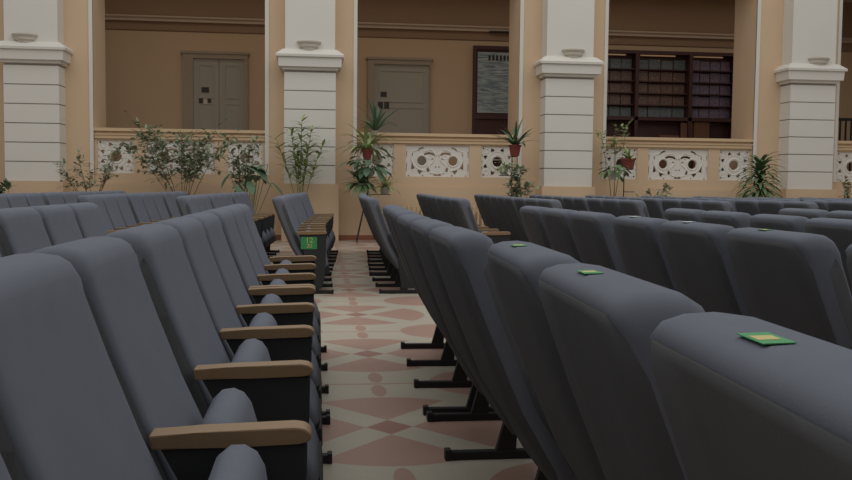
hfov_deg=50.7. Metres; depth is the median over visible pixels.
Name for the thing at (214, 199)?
seat
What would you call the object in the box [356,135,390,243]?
plant stand
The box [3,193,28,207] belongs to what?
seat
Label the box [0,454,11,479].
seat
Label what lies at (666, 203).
seat
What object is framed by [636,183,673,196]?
bushy plant
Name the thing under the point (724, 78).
book
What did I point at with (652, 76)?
book
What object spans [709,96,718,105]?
books
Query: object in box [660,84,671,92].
books
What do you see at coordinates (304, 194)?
seat
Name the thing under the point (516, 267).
seat
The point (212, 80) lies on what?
door
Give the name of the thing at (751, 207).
seat
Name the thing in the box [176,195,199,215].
seat
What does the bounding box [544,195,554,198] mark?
seat
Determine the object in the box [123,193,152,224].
seat
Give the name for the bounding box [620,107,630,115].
books
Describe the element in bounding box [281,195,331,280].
seat
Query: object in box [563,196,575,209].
seat
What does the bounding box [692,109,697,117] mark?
books
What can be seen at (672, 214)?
seat
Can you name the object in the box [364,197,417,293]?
seat
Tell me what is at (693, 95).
shelf
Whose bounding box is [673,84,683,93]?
books
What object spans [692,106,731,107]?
shelf
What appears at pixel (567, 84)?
pillar
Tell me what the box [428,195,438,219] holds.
seat
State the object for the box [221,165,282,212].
plant
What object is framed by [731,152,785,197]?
dracaena
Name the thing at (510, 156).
plant stand
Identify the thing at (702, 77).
book
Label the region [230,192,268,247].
seat
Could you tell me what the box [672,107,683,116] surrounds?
books
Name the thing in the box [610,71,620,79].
books
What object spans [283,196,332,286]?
seat
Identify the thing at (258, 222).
seat
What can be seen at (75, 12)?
wall
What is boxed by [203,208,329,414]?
seat
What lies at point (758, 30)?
trim
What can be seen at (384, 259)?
seat
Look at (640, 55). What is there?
lamp
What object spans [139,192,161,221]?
seat
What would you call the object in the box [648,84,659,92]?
books
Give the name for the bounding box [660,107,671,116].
books
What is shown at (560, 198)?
seat
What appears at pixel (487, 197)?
seat
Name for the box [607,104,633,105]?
shelf
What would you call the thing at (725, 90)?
books
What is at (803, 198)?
seat
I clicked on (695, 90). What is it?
books
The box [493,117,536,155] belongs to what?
spider plant
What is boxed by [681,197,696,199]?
seat
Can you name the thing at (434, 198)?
seat
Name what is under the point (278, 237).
baseboard
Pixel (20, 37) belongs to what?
wall sconce
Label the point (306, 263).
seat
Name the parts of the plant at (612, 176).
pot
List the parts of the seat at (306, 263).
backrest, armrest, panel, armrest, panel, seat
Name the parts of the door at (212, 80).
plate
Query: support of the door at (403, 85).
in the wall at (144, 69)
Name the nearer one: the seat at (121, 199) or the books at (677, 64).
the seat at (121, 199)
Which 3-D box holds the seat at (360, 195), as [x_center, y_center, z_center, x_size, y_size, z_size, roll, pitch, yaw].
[-0.515,-0.067,10.406,0.534,0.898,0.551,0,3,-5]
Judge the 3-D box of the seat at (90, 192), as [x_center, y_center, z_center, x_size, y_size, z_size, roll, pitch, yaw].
[-4.078,-0.185,11.728,0.571,0.898,0.551,0,3,-5]
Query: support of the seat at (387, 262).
on the floor
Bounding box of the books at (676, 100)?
[672,96,683,104]
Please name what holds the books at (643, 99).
on the bookcase at (666, 94)
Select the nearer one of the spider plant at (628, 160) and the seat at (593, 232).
the seat at (593, 232)
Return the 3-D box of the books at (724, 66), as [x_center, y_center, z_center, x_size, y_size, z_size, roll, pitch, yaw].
[6.887,-3.990,20.692,0.224,0.220,0.020,0,3,-7]
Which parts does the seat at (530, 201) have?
panel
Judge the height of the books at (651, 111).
0.228 m
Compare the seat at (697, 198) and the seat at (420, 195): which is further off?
the seat at (420, 195)
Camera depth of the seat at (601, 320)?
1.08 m
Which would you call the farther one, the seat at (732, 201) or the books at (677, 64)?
the books at (677, 64)
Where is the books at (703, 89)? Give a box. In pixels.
[699,85,708,93]
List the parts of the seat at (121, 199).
backrest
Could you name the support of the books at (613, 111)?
attached to the bookcase at (666, 94)
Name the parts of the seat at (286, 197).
backrest, armrest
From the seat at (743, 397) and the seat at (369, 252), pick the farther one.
the seat at (369, 252)
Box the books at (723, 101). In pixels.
[719,97,729,105]
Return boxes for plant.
[0,178,16,193]
[54,141,129,191]
[113,110,239,194]
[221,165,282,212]
[223,133,264,191]
[264,114,329,193]
[333,123,394,160]
[339,155,395,181]
[343,165,379,196]
[354,96,396,134]
[368,174,400,195]
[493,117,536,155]
[494,161,514,174]
[501,163,538,197]
[596,119,632,195]
[598,162,630,181]
[618,146,640,168]
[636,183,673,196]
[838,179,851,198]
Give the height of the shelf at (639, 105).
0.024 m
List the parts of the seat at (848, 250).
backrest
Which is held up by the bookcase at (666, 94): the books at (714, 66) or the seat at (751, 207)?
the books at (714, 66)
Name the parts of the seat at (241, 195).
backrest, seat, panel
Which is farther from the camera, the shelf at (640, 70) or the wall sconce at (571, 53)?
the shelf at (640, 70)
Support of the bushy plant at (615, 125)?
on the floor
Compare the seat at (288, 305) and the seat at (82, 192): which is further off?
the seat at (82, 192)
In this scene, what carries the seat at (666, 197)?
on the floor
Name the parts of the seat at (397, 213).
backrest, panel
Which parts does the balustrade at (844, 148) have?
pierced panel, handrail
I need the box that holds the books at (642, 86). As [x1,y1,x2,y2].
[639,83,646,92]
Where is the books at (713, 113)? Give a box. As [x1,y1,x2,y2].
[709,109,718,117]
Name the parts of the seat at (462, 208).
panel, backrest, armrest, panel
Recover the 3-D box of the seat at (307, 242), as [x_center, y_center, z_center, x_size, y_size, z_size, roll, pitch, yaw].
[-1.170,0.037,8.569,0.571,0.898,0.551,0,3,-7]
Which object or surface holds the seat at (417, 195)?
on the floor
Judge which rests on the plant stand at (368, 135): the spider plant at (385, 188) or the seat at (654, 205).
the spider plant at (385, 188)
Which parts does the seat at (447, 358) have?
backrest, panel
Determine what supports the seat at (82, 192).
on the floor
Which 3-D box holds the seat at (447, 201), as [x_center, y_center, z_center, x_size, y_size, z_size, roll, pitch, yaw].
[0.489,0.008,9.350,0.571,0.898,0.551,0,3,-7]
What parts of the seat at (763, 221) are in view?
panel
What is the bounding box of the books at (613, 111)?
[609,107,619,115]
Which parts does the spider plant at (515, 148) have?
pot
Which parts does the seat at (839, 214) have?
backrest, panel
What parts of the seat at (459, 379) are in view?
backrest, panel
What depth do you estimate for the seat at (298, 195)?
11.36 m
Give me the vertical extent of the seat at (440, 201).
0.898 m
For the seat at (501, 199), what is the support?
on the floor
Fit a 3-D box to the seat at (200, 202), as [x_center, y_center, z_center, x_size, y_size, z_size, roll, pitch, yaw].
[-2.099,0.000,9.010,0.571,0.898,0.551,0,3,-7]
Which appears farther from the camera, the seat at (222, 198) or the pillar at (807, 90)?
the pillar at (807, 90)
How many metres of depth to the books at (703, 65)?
20.62 m
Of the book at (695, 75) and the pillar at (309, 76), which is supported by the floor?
the pillar at (309, 76)
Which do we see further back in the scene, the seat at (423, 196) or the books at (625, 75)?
the books at (625, 75)
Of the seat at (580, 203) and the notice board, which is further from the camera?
the notice board
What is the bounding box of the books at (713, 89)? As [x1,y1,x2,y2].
[709,85,718,93]
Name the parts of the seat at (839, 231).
backrest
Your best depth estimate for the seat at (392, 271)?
9.66 m
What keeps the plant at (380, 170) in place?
on the plant stand at (368, 135)
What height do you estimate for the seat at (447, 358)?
0.898 m
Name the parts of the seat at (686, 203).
panel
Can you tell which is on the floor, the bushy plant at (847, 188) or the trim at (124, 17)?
the bushy plant at (847, 188)
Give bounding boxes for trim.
[88,0,268,175]
[105,14,851,43]
[105,27,851,51]
[353,0,523,178]
[602,0,761,179]
[833,0,842,181]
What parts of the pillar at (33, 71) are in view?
cornice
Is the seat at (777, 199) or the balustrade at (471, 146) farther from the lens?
the balustrade at (471, 146)
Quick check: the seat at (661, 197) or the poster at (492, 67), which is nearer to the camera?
the seat at (661, 197)
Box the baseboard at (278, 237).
[275,235,374,239]
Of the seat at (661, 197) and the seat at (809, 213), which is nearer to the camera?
the seat at (809, 213)
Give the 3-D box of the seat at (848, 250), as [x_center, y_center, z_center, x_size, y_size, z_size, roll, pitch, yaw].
[1.293,0.459,1.989,0.571,0.898,0.594,0,3,-7]
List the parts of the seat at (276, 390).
backrest, panel, armrest, panel, seat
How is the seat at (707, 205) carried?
on the floor
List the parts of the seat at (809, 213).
panel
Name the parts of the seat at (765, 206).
panel, backrest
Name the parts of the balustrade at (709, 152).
pierced panel, pierced panel, handrail, pierced panel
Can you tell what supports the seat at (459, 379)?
on the floor
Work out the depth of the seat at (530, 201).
9.28 m
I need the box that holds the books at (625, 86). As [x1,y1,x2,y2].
[621,82,631,91]
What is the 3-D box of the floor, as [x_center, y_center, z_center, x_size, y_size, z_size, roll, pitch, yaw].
[1.266,0.653,7.073,26.200,0.100,19.640,0,3,-7]
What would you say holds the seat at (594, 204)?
on the floor
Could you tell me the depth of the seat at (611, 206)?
9.46 m
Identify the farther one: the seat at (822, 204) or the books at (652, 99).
the books at (652, 99)
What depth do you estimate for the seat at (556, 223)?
4.74 m
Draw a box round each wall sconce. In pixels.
[11,33,37,42]
[297,40,320,50]
[562,49,584,57]
[808,57,829,65]
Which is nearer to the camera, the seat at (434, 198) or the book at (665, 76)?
the seat at (434, 198)
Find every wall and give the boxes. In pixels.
[0,0,851,234]
[105,0,851,178]
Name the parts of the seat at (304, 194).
backrest, armrest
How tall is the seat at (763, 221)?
0.898 m
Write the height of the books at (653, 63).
0.227 m
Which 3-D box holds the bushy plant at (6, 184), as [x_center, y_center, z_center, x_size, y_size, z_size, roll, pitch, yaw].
[-7.251,-0.541,14.968,0.717,1.151,0.534,1,3,6]
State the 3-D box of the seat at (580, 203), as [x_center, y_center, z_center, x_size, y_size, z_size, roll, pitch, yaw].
[2.091,-0.060,10.757,0.571,0.898,0.551,0,3,-5]
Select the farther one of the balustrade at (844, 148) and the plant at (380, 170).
the balustrade at (844, 148)
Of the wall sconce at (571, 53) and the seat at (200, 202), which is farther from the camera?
the wall sconce at (571, 53)
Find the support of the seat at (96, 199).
on the floor
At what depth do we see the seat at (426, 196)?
11.56 m
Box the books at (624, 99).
[620,95,630,103]
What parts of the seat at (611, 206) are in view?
backrest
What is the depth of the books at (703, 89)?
20.66 m
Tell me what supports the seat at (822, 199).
on the floor
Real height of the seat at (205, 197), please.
0.898 m
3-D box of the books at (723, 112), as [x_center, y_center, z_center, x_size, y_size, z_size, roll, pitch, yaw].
[6.883,-2.925,20.757,0.240,0.227,0.020,0,3,-7]
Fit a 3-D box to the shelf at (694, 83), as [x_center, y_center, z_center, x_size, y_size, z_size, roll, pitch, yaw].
[6.525,-3.591,20.608,1.023,0.024,0.180,0,3,-7]
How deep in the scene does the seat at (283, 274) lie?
4.37 m
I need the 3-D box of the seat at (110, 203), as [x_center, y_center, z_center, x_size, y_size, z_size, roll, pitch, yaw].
[-2.963,-0.003,8.907,0.571,0.898,0.551,0,3,-7]
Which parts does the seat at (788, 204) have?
panel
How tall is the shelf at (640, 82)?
0.024 m
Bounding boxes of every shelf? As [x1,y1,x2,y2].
[607,80,633,81]
[607,92,633,93]
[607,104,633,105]
[608,68,634,70]
[638,104,686,106]
[639,69,687,71]
[639,81,687,83]
[639,93,687,94]
[692,94,731,96]
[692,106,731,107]
[693,70,732,72]
[693,82,732,84]
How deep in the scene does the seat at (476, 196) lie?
13.33 m
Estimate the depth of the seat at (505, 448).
3.42 m
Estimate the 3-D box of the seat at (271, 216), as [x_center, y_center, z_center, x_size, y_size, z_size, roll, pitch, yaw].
[-2.439,-0.247,13.056,0.571,0.898,0.604,0,3,-5]
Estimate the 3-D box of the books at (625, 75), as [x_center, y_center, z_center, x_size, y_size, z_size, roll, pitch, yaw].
[4.555,-3.732,20.429,0.251,0.222,0.020,0,3,-7]
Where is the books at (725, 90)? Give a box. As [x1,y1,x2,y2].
[720,86,729,94]
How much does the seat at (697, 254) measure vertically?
0.900 m
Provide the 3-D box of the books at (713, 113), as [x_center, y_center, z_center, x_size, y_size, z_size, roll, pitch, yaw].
[6.637,-2.912,20.729,0.235,0.199,0.020,0,3,-7]
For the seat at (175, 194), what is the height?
0.898 m
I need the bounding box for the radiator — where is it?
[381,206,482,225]
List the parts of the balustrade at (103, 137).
pierced panel, handrail, pierced panel, pierced panel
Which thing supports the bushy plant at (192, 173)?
on the floor
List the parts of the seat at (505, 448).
backrest, panel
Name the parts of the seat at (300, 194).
backrest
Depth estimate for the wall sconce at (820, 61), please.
16.99 m
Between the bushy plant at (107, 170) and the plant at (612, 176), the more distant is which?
the plant at (612, 176)
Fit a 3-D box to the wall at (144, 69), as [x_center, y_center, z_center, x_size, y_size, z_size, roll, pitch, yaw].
[-0.272,-3.400,20.039,26.200,4.400,0.200,0,3,-7]
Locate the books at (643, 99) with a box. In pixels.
[638,95,647,104]
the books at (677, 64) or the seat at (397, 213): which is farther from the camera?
the books at (677, 64)
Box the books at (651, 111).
[647,107,659,116]
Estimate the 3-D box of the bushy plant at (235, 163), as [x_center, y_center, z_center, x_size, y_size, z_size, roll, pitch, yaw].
[-3.143,-0.897,15.482,0.765,1.890,0.419,0,4,-10]
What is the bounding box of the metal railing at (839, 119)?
[838,118,851,171]
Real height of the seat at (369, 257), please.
0.898 m
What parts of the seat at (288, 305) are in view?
backrest, armrest, panel, armrest, panel, seat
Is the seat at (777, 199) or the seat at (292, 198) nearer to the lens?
the seat at (292, 198)
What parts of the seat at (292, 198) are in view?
backrest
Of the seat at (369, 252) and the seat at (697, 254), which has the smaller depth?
the seat at (697, 254)
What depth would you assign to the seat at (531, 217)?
5.30 m
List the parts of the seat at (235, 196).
backrest, seat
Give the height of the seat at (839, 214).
0.898 m
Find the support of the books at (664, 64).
on the bookcase at (666, 94)
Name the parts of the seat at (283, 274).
backrest, armrest, panel, seat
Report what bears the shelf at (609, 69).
attached to the bookcase at (666, 94)
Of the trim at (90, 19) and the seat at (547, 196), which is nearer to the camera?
the seat at (547, 196)
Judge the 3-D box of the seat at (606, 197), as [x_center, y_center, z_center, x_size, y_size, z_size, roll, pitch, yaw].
[2.832,-0.160,12.555,0.571,0.898,0.551,0,3,-5]
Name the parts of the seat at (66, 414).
panel, backrest, seat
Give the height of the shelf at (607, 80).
0.024 m
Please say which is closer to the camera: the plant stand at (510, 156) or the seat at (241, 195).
the seat at (241, 195)
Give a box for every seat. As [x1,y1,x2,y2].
[0,194,9,208]
[0,207,51,256]
[0,253,266,479]
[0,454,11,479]
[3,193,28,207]
[21,193,44,206]
[29,204,82,245]
[30,236,311,479]
[39,192,64,204]
[59,192,77,203]
[62,202,107,238]
[75,191,90,195]
[77,195,122,233]
[89,191,104,194]
[96,194,135,229]
[103,191,115,193]
[106,223,322,479]
[112,193,154,226]
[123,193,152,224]
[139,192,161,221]
[147,192,175,219]
[152,217,322,443]
[159,192,180,217]
[171,191,180,215]
[176,191,187,195]
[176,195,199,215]
[181,212,331,463]
[190,195,206,211]
[198,194,212,209]
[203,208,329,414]
[206,194,221,208]
[214,193,227,206]
[216,206,328,393]
[222,193,263,245]
[228,204,327,370]
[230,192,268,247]
[235,192,272,257]
[242,192,279,254]
[272,196,333,293]
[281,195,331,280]
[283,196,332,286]
[286,194,331,274]
[290,194,332,270]
[295,193,334,265]
[296,193,335,261]
[302,192,337,255]
[302,193,336,258]
[358,194,386,265]
[359,193,383,255]
[359,193,384,258]
[359,195,388,270]
[359,195,389,272]
[359,196,397,280]
[361,196,400,286]
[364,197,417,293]
[382,205,456,366]
[386,207,471,387]
[391,209,493,415]
[397,214,529,460]
[410,219,547,479]
[416,193,425,215]
[419,194,428,216]
[422,194,431,218]
[425,195,435,219]
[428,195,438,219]
[429,226,577,479]
[432,196,443,221]
[437,196,488,228]
[443,197,498,232]
[451,198,510,243]
[474,194,490,228]
[479,194,495,228]
[485,195,502,231]
[487,241,605,479]
[491,195,514,240]
[497,196,520,240]
[505,196,528,241]
[514,197,527,234]
[520,206,551,248]
[525,198,540,205]
[538,199,562,208]
[538,263,704,479]
[541,208,582,262]
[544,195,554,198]
[553,196,565,208]
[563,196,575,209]
[569,211,628,274]
[573,197,589,211]
[587,198,604,212]
[602,199,622,216]
[605,196,617,198]
[613,215,678,291]
[619,199,648,216]
[630,197,643,200]
[643,198,664,218]
[649,312,851,479]
[652,196,665,198]
[660,220,748,315]
[662,199,683,211]
[664,208,704,221]
[665,197,681,198]
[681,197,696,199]
[681,199,704,209]
[696,198,714,199]
[701,210,751,228]
[702,200,733,211]
[713,198,736,211]
[721,197,738,199]
[726,227,851,349]
[735,199,760,215]
[750,214,808,232]
[758,200,785,214]
[777,199,799,200]
[779,208,828,218]
[783,201,818,208]
[800,198,821,200]
[803,200,828,211]
[804,218,851,294]
[822,199,843,200]
[827,210,851,218]
[828,201,851,211]
[845,244,851,283]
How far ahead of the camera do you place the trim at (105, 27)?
19.85 m
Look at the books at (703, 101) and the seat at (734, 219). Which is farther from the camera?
the books at (703, 101)
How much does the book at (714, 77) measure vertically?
0.223 m
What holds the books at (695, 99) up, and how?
on the bookcase at (666, 94)
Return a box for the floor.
[267,240,537,479]
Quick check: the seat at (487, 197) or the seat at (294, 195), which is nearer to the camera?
the seat at (294, 195)
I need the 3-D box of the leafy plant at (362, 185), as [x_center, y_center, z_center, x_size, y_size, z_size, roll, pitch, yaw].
[-1.101,-1.040,15.776,0.811,0.621,0.764,0,3,-7]
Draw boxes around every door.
[180,50,249,173]
[366,57,432,175]
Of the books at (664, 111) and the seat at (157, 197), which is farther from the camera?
the books at (664, 111)
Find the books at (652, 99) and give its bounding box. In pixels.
[648,95,659,104]
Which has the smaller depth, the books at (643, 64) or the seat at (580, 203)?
the seat at (580, 203)
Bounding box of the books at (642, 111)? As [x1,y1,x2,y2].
[638,107,646,116]
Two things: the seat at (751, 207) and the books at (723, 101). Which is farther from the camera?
the books at (723, 101)
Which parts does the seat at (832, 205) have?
backrest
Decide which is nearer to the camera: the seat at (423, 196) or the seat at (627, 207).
the seat at (627, 207)
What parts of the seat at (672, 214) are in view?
panel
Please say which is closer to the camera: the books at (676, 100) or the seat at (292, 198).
the seat at (292, 198)
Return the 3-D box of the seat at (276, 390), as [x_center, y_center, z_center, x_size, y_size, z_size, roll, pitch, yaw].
[-0.523,0.415,2.401,0.571,0.898,0.556,0,3,-7]
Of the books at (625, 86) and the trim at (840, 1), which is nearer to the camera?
the trim at (840, 1)
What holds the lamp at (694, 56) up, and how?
attached to the bookcase at (666, 94)
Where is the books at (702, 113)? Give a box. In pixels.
[698,109,708,117]
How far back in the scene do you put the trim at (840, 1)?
17.57 m
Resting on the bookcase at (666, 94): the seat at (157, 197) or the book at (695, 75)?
the book at (695, 75)
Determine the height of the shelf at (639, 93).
0.024 m
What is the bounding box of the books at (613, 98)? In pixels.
[609,94,619,103]
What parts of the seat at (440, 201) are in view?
panel, armrest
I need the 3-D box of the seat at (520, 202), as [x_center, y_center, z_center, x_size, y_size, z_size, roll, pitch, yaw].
[1.294,-0.019,9.946,0.571,0.898,0.604,0,3,-7]
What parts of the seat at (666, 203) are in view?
backrest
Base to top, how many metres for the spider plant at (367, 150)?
0.689 m
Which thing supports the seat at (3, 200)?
on the floor
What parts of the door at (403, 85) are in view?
plate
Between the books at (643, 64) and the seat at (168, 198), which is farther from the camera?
the books at (643, 64)
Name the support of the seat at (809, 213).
on the floor
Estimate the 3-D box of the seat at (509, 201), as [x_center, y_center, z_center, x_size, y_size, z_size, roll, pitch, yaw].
[1.237,-0.057,10.565,0.571,0.898,0.551,0,3,-5]
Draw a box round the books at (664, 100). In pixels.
[660,96,671,104]
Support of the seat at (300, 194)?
on the floor
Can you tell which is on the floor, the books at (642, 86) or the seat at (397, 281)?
the seat at (397, 281)
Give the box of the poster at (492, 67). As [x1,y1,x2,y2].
[477,52,508,112]
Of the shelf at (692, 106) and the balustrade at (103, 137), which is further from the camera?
the shelf at (692, 106)
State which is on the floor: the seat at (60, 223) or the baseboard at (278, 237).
the seat at (60, 223)
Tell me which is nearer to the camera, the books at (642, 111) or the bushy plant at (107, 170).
the bushy plant at (107, 170)
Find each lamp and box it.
[640,55,675,56]
[694,56,722,57]
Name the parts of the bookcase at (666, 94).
leaning panel, leaning panel, leaning panel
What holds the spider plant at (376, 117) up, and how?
on the plant stand at (368, 135)
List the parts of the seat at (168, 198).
panel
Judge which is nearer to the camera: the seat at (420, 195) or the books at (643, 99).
the seat at (420, 195)
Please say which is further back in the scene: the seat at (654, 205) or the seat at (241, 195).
the seat at (241, 195)
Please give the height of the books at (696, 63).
0.230 m
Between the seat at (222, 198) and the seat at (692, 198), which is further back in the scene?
the seat at (692, 198)
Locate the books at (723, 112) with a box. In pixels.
[719,108,728,117]
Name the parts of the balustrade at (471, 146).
pierced panel, pierced panel, handrail, pierced panel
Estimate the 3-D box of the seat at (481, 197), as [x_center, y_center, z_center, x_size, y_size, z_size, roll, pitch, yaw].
[1.067,-0.197,12.847,0.571,0.898,0.551,0,3,-5]
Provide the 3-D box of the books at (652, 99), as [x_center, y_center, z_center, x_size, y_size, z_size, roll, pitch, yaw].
[5.205,-3.192,20.540,0.271,0.214,0.020,0,3,-7]
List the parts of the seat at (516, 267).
backrest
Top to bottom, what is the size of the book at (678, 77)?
0.210 m
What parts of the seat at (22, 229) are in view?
panel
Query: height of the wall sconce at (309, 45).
0.175 m
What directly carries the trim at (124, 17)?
attached to the wall at (144, 69)
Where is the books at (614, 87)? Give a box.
[610,83,620,91]
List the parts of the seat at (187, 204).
panel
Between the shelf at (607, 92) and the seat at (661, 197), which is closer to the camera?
the seat at (661, 197)
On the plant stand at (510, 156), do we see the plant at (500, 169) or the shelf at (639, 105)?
the plant at (500, 169)
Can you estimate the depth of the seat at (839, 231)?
3.60 m
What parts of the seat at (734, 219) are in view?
panel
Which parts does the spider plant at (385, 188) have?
pot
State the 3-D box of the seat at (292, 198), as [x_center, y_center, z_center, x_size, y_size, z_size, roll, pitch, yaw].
[-1.360,-0.070,10.304,0.571,0.898,0.551,0,3,-5]
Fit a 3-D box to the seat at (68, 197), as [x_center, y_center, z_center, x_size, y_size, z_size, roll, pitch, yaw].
[-3.995,-0.112,10.541,0.571,0.898,0.551,0,3,-5]
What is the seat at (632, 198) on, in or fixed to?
on the floor
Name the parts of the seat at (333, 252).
backrest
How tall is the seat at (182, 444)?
0.898 m
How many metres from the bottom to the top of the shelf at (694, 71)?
0.024 m
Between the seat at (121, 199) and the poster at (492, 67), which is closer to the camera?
the seat at (121, 199)
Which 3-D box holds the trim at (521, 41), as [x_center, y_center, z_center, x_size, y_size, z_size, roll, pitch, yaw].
[0.243,-3.109,16.630,3.159,3.900,0.035,0,3,-7]
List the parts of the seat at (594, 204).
backrest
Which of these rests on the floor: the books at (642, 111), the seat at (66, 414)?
the seat at (66, 414)
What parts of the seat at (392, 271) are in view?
panel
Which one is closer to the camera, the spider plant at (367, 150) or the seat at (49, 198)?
the seat at (49, 198)
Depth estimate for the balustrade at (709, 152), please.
17.36 m
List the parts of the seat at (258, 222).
backrest, panel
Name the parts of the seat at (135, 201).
panel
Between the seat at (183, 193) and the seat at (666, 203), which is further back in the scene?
the seat at (183, 193)
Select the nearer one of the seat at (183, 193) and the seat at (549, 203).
the seat at (549, 203)
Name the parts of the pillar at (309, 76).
cornice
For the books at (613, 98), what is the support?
on the bookcase at (666, 94)
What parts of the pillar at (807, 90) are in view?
cornice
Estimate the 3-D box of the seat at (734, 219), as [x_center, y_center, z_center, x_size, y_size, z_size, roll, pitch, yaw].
[1.782,0.302,4.688,0.571,0.898,0.487,0,3,-7]
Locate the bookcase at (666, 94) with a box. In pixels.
[606,49,733,178]
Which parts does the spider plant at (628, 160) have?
pot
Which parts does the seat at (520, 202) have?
backrest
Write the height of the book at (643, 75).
0.230 m
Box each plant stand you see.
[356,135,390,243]
[499,156,517,196]
[622,169,632,196]
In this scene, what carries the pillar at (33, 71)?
on the floor
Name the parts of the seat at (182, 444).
backrest, panel, seat, armrest, panel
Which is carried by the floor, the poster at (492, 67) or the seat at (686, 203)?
the seat at (686, 203)
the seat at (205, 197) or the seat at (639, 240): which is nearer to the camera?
the seat at (639, 240)
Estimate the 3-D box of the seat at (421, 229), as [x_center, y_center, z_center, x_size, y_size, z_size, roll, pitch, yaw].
[0.239,0.386,3.018,0.551,0.898,0.533,0,3,-7]
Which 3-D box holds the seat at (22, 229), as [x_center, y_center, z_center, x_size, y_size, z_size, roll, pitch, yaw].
[-1.581,0.312,3.920,0.571,0.898,0.561,0,3,-7]
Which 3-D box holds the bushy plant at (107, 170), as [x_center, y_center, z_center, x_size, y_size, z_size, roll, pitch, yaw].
[-5.650,-0.823,15.157,1.312,1.727,0.804,0,3,-7]
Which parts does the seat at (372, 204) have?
backrest, panel, panel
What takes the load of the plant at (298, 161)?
on the floor
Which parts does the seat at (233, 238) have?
backrest, panel, armrest, seat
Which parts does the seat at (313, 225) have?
backrest, armrest, armrest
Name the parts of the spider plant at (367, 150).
pot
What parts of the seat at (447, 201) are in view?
panel, armrest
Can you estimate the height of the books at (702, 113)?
0.204 m
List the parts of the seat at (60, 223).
panel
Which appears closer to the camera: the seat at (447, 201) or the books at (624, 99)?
the seat at (447, 201)
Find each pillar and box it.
[0,0,72,192]
[276,0,343,240]
[533,0,603,196]
[774,0,847,198]
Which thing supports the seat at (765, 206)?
on the floor
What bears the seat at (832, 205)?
on the floor
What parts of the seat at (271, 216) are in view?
backrest, armrest, panel, seat, panel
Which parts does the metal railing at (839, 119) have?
rail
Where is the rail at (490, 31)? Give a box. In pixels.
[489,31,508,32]
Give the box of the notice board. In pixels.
[472,45,508,171]
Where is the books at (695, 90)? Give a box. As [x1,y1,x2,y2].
[692,85,698,93]
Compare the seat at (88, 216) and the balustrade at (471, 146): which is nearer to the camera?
the seat at (88, 216)
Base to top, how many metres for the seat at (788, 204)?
0.898 m
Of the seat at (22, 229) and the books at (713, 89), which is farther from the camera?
the books at (713, 89)
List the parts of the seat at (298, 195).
backrest, armrest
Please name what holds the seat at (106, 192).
on the floor
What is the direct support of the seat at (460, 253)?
on the floor
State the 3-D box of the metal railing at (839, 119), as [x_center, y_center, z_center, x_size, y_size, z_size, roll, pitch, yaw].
[9.454,-1.874,19.782,0.844,1.595,0.060,0,3,-7]
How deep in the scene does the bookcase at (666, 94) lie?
20.53 m
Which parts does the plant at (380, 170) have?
pot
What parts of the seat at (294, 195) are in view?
backrest, armrest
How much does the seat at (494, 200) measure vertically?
0.898 m
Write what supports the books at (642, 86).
on the bookcase at (666, 94)
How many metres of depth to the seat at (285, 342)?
2.73 m
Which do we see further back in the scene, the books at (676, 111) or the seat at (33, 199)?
the books at (676, 111)
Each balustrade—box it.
[93,127,264,184]
[356,132,517,186]
[605,137,753,189]
[835,141,851,190]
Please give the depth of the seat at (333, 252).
13.07 m
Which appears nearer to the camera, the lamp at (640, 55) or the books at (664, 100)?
the lamp at (640, 55)
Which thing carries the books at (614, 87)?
on the bookcase at (666, 94)
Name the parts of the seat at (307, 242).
backrest, panel, row plate, armrest, panel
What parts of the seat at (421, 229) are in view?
backrest, panel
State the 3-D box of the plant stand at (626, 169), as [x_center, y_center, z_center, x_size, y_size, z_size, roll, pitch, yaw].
[3.726,-0.615,16.454,0.471,1.363,0.534,0,3,-7]
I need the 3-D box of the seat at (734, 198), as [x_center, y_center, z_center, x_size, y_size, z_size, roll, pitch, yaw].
[4.554,-0.157,12.812,0.571,0.898,0.551,0,3,-5]
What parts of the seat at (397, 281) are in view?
panel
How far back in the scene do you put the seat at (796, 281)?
2.42 m
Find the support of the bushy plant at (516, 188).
on the floor
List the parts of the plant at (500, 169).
pot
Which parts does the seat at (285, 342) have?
backrest, armrest, panel, seat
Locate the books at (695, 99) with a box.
[692,96,698,105]
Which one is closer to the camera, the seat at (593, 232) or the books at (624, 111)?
the seat at (593, 232)
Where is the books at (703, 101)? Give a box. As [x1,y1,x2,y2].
[699,97,708,105]
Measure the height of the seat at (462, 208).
0.898 m
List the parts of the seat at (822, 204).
panel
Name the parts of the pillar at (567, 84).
cornice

